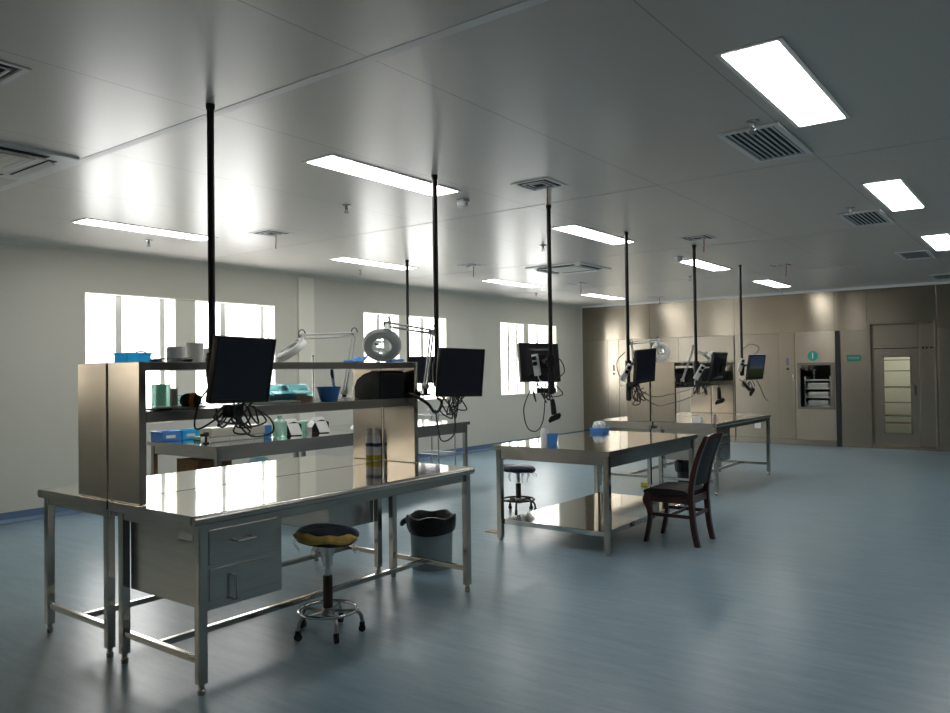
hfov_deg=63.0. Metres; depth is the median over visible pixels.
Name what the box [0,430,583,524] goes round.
baseboard
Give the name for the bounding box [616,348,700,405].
monitor
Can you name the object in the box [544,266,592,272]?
grille
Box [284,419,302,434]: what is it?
box
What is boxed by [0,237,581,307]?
trim
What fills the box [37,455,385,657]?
workbench
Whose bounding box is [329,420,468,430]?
countertop
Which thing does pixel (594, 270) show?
outlet
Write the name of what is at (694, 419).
box
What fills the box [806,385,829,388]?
tray
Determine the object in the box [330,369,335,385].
brush
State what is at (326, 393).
basin
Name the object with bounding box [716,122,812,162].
ceiling vent
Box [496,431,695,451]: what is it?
countertop
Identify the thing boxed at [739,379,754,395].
barcode scanner
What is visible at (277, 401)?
liner
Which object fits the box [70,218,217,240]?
recessed light
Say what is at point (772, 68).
recessed light
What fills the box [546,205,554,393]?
pole
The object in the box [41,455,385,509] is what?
countertop
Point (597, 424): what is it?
tissue wad
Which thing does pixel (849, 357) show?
door sign
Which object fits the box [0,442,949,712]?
floor
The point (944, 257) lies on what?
trim
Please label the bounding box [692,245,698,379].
pole
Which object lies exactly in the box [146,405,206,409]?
paper stack
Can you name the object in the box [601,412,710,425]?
countertop
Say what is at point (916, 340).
door
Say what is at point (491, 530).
floor plate
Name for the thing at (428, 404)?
cable bundle
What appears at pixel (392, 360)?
glove
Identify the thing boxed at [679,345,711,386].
lamp
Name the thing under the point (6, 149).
outlet
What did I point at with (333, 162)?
recessed light
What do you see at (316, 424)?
printer
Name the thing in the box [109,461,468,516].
countertop
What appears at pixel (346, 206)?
sprinkler head
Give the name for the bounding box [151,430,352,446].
countertop
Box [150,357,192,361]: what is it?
tray
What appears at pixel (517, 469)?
stool
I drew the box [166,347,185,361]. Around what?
paper roll
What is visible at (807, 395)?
tray
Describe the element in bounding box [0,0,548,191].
trim
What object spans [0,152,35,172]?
grille
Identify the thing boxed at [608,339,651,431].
tall cabinet
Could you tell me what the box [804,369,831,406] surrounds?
rack
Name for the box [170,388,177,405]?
paper roll
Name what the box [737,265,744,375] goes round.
pole
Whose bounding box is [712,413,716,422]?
bottle
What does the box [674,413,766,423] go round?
countertop
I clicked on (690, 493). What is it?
wooden chair
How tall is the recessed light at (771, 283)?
0.007 m
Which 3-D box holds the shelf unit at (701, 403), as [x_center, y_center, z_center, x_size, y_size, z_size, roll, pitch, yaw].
[2.402,0.403,9.436,0.275,0.654,1.915,-2,-1,37]
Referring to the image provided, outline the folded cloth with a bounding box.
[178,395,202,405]
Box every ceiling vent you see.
[0,61,31,85]
[249,229,293,248]
[453,263,485,276]
[510,178,567,204]
[565,282,588,289]
[647,296,663,304]
[679,234,716,251]
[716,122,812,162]
[766,263,795,271]
[837,209,894,226]
[895,249,935,259]
[928,273,949,279]
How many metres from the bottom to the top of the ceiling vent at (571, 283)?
0.149 m
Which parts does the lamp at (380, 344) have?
arm, arm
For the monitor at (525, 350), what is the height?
0.704 m
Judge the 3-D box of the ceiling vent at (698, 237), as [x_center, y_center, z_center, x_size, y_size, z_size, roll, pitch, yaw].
[2.196,-1.095,7.648,0.290,0.149,0.290,-2,-1,37]
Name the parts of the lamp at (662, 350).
arm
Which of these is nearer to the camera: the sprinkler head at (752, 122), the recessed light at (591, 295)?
the sprinkler head at (752, 122)
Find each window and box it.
[84,291,275,394]
[363,312,446,400]
[500,322,556,395]
[884,357,911,432]
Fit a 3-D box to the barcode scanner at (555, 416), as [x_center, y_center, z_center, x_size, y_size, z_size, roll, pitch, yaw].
[0.618,0.390,6.009,0.098,0.247,0.060,-1,-1,12]
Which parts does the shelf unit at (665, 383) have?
panel, shelf, shelf, panel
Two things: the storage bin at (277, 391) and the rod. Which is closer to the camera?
the storage bin at (277, 391)
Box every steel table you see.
[147,430,352,474]
[300,420,469,466]
[492,431,697,556]
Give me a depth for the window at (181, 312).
8.61 m
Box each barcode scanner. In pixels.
[548,394,561,422]
[715,381,724,404]
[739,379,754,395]
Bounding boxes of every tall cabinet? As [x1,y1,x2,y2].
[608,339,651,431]
[679,336,735,441]
[780,331,841,446]
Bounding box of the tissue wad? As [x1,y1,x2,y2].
[593,421,605,427]
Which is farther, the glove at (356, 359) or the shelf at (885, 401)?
the shelf at (885, 401)
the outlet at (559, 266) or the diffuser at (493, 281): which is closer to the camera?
the outlet at (559, 266)
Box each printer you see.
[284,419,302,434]
[306,417,329,432]
[354,370,404,398]
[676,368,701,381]
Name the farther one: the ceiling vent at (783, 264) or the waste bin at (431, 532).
the ceiling vent at (783, 264)
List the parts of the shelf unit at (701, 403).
panel, panel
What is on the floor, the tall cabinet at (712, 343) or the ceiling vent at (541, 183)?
the tall cabinet at (712, 343)
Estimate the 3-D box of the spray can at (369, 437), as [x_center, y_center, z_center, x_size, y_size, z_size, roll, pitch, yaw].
[-0.709,0.591,5.204,0.052,0.211,0.052,-2,-1,37]
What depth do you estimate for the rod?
5.10 m
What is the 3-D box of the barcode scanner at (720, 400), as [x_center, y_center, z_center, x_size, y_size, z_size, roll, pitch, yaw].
[2.574,0.385,8.152,0.101,0.246,0.060,-1,-1,17]
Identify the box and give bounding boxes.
[177,457,231,471]
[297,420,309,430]
[692,417,703,422]
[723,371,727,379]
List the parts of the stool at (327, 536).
leg, leg, seat, leg, leg, leg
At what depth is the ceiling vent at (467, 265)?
9.38 m
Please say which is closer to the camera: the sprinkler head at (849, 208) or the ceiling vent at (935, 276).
the sprinkler head at (849, 208)
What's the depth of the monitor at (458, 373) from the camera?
4.96 m
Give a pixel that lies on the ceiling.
(591, 97)
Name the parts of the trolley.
post, post, post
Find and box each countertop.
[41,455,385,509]
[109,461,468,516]
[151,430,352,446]
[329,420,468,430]
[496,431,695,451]
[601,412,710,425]
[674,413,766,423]
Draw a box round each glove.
[343,355,367,361]
[383,359,404,361]
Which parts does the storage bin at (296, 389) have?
lid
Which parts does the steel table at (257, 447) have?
leg, leg, leg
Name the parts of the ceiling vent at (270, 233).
frame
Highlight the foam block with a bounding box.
[641,482,648,486]
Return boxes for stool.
[293,523,365,643]
[504,464,536,514]
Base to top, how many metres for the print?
0.023 m
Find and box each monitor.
[193,335,276,436]
[410,356,433,398]
[432,347,484,441]
[517,343,564,431]
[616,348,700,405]
[693,352,727,394]
[741,344,767,400]
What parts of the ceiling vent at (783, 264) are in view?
frame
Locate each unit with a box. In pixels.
[0,141,79,180]
[78,363,383,499]
[108,362,418,505]
[525,262,611,274]
[627,365,711,421]
[651,362,734,421]
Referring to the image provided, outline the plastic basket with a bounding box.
[112,351,152,361]
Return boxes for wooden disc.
[296,396,312,401]
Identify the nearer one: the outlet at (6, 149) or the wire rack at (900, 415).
the outlet at (6, 149)
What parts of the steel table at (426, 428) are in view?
leg, leg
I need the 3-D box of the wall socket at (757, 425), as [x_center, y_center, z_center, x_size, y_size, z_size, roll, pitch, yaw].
[4.987,1.209,13.670,0.110,0.110,0.015,-2,-1,37]
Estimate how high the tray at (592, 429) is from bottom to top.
0.037 m
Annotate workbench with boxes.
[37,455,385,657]
[108,461,474,695]
[595,412,710,487]
[653,413,771,495]
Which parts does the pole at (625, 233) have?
power strip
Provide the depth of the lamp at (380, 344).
4.74 m
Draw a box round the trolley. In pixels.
[418,406,455,465]
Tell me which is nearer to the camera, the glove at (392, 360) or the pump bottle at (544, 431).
the glove at (392, 360)
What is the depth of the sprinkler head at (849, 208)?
6.26 m
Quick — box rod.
[312,354,313,397]
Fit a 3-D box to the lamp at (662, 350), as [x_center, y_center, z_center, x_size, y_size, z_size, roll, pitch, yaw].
[2.012,-0.086,9.035,0.167,0.320,0.938,-2,-1,37]
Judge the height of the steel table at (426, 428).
0.755 m
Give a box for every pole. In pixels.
[206,103,215,383]
[405,260,409,361]
[431,174,438,386]
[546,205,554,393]
[620,232,632,400]
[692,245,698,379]
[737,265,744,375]
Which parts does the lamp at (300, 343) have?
arm, arm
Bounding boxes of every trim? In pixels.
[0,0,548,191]
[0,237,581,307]
[200,137,949,260]
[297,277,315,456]
[379,219,949,281]
[494,257,949,295]
[582,281,949,307]
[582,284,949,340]
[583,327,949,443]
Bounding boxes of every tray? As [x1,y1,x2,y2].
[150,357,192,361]
[589,427,609,431]
[805,377,829,380]
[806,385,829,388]
[806,394,829,397]
[806,402,831,406]
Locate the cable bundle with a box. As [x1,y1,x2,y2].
[406,393,442,413]
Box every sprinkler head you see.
[342,204,350,213]
[746,119,758,133]
[845,207,854,215]
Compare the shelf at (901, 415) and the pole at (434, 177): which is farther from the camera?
the shelf at (901, 415)
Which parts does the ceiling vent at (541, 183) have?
frame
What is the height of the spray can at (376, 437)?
0.211 m
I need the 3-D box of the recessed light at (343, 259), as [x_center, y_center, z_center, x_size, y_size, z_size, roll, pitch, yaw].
[-1.172,-1.094,9.162,0.270,0.007,1.240,-2,-1,37]
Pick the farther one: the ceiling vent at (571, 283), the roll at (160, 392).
the ceiling vent at (571, 283)
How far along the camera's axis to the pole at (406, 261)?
8.88 m
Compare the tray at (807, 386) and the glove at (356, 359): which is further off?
the tray at (807, 386)
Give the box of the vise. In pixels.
[200,432,208,443]
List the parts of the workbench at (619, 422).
leg, leg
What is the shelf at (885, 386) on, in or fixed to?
attached to the wire rack at (900, 415)
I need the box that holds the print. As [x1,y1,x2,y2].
[373,443,380,446]
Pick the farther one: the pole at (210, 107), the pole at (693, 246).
the pole at (693, 246)
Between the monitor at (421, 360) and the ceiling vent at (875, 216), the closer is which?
the ceiling vent at (875, 216)
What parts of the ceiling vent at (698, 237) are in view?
frame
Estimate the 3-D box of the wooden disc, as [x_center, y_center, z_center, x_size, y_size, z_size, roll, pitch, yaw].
[-0.994,0.247,4.519,0.100,0.031,0.100,-2,-1,37]
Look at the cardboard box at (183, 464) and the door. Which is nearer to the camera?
the cardboard box at (183, 464)
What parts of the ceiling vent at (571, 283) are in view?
frame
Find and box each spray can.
[366,429,372,460]
[373,429,380,460]
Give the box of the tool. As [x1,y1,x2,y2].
[180,393,200,407]
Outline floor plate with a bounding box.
[485,529,496,533]
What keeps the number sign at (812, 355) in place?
attached to the tall cabinet at (818, 425)
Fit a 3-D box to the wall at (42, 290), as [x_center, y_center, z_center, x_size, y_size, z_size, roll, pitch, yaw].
[-3.623,0.231,8.204,0.150,2.627,19.134,-2,-1,37]
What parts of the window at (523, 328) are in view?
sill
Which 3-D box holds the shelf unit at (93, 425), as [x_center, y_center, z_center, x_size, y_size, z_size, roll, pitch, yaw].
[-1.291,0.365,4.543,0.275,0.654,1.915,-2,-1,37]
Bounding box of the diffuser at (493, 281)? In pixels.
[486,280,538,286]
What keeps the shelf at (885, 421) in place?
attached to the wire rack at (900, 415)
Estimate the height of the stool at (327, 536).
0.548 m
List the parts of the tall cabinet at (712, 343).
panel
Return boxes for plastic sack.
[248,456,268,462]
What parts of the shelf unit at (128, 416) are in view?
panel, shelf, shelf, panel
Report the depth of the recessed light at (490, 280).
11.39 m
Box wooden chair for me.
[643,433,723,547]
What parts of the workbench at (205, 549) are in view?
leg, leg, handle, drawer, drawer, handle, leg, leg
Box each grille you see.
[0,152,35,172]
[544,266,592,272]
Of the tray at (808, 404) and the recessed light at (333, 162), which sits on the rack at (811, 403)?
the tray at (808, 404)
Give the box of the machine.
[200,423,271,442]
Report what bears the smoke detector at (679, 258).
attached to the ceiling
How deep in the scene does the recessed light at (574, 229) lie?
7.33 m
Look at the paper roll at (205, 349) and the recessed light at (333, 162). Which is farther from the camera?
the recessed light at (333, 162)
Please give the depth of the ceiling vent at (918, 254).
8.98 m
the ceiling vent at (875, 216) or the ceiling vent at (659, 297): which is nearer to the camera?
the ceiling vent at (875, 216)
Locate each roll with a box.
[152,384,170,406]
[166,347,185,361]
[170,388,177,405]
[186,343,203,361]
[204,348,207,361]
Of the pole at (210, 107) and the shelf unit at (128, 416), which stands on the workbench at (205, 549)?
the shelf unit at (128, 416)
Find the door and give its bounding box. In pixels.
[867,320,939,450]
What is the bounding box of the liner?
[245,400,300,403]
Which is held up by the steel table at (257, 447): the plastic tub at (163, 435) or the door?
the plastic tub at (163, 435)
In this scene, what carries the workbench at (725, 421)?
on the floor
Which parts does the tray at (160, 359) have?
lid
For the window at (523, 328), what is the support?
in the wall at (42, 290)
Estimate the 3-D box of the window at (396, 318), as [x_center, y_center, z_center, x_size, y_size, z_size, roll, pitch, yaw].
[-1.059,0.025,11.599,0.162,1.290,1.840,-2,-1,37]
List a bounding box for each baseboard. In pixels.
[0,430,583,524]
[584,430,949,451]
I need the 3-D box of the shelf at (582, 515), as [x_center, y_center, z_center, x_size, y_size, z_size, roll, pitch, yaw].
[1.066,1.303,6.515,0.898,0.038,1.600,-2,-1,37]
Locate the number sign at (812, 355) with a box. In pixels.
[808,351,817,360]
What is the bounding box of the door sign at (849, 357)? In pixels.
[847,355,860,360]
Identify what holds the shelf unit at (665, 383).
on the workbench at (725, 421)
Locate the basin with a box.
[316,386,340,400]
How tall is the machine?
0.124 m
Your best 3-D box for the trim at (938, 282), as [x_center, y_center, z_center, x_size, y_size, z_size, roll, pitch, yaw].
[6.539,-1.123,12.492,10.962,0.040,0.038,-2,-1,37]
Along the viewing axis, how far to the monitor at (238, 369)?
3.61 m
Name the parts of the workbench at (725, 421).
leg, leg, drawer, drawer, leg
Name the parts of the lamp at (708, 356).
arm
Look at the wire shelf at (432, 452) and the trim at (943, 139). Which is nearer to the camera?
the trim at (943, 139)
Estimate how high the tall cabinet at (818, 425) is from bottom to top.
1.924 m
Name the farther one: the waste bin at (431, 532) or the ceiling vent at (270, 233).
the ceiling vent at (270, 233)
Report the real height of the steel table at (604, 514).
0.755 m
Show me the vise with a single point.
(205, 434)
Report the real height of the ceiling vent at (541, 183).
0.149 m
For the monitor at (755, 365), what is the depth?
9.58 m
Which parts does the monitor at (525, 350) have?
power strip, mount plate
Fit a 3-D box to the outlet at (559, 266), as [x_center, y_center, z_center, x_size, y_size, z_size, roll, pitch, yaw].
[0.995,-1.096,9.544,0.520,0.022,0.050,-2,-1,37]
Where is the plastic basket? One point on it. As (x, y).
(126, 356)
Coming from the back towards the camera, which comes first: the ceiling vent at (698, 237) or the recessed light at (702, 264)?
the recessed light at (702, 264)
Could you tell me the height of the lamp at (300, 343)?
0.524 m
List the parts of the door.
header panel, panel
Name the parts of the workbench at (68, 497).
leg, leg, leg, leg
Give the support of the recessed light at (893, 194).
in the ceiling
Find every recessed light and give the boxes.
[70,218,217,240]
[302,154,461,196]
[329,257,416,269]
[480,279,539,287]
[551,224,635,244]
[581,294,624,299]
[675,259,730,270]
[714,36,850,127]
[752,280,792,287]
[860,178,926,211]
[918,233,949,250]
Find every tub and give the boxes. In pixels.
[150,430,181,441]
[175,428,199,439]
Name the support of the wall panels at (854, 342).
attached to the wall at (841, 332)
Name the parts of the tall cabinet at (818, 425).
panel, hatch frame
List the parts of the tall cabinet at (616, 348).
panel, panel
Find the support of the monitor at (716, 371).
attached to the pole at (693, 246)
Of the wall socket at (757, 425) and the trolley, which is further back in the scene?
the wall socket at (757, 425)
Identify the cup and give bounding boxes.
[547,433,557,443]
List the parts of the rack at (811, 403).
post, post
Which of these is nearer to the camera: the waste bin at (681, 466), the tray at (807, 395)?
the waste bin at (681, 466)
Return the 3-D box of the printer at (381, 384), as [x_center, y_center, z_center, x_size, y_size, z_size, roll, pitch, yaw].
[-0.603,0.178,4.984,0.228,0.176,0.264,-2,-1,37]
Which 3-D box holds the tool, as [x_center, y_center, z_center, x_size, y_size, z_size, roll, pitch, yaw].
[-1.392,0.216,3.793,0.100,0.077,0.077,-1,-1,-2]
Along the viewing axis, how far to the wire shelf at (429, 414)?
10.15 m
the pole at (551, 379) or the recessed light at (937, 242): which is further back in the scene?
the recessed light at (937, 242)
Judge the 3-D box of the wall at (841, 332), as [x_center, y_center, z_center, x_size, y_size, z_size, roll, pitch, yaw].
[6.635,0.525,12.521,11.312,1.918,0.120,-2,-1,37]
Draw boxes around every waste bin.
[400,509,455,570]
[674,460,688,482]
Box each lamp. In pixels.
[276,327,357,396]
[362,316,433,396]
[630,336,669,361]
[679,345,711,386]
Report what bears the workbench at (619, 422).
on the floor
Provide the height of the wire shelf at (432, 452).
0.014 m
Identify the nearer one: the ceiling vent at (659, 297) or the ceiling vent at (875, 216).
the ceiling vent at (875, 216)
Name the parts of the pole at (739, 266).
power strip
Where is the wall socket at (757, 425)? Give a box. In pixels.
[755,422,760,427]
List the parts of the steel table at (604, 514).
leg, leg, leg, leg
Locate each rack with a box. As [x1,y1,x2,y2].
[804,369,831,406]
[884,359,910,423]
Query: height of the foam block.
0.050 m
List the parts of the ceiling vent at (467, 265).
frame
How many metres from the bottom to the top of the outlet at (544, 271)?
0.022 m
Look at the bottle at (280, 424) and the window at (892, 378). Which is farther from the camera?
the window at (892, 378)
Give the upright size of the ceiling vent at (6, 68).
0.149 m
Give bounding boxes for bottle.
[272,416,286,436]
[539,421,548,443]
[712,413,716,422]
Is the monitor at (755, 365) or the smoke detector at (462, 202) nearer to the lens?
the smoke detector at (462, 202)
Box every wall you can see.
[0,243,583,512]
[583,327,949,444]
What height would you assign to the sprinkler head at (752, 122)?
0.063 m
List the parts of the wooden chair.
leg, leg, rail, seat, post, rail, post, rail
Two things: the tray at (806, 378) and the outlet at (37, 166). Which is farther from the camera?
the tray at (806, 378)
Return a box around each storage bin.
[270,384,292,400]
[286,384,312,399]
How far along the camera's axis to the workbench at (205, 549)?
3.57 m
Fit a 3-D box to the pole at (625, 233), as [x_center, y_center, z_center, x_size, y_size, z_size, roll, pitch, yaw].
[1.404,-0.378,7.207,0.140,1.578,0.152,-2,-1,37]
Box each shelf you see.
[418,413,448,415]
[418,450,454,454]
[504,492,687,536]
[885,386,909,387]
[885,401,910,402]
[885,414,910,416]
[885,421,910,423]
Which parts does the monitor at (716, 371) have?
power strip, mount plate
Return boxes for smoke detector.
[455,198,469,207]
[674,256,683,261]
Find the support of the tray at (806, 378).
on the rack at (811, 403)
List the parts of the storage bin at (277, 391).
lid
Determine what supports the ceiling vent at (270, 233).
in the ceiling
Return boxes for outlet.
[0,147,49,159]
[10,160,56,178]
[535,269,558,274]
[537,265,573,269]
[563,269,597,274]
[579,265,600,269]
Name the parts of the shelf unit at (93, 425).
panel, shelf, shelf, panel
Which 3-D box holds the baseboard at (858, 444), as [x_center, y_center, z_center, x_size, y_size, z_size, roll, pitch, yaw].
[6.593,1.433,12.466,10.952,0.099,0.008,-2,-1,37]
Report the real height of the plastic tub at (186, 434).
0.088 m
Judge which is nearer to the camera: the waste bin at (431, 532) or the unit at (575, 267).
the waste bin at (431, 532)
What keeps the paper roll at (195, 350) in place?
on the shelf unit at (93, 425)
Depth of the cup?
6.15 m
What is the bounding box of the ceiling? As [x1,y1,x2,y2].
[0,0,949,305]
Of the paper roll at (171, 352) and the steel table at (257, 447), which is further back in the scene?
the steel table at (257, 447)

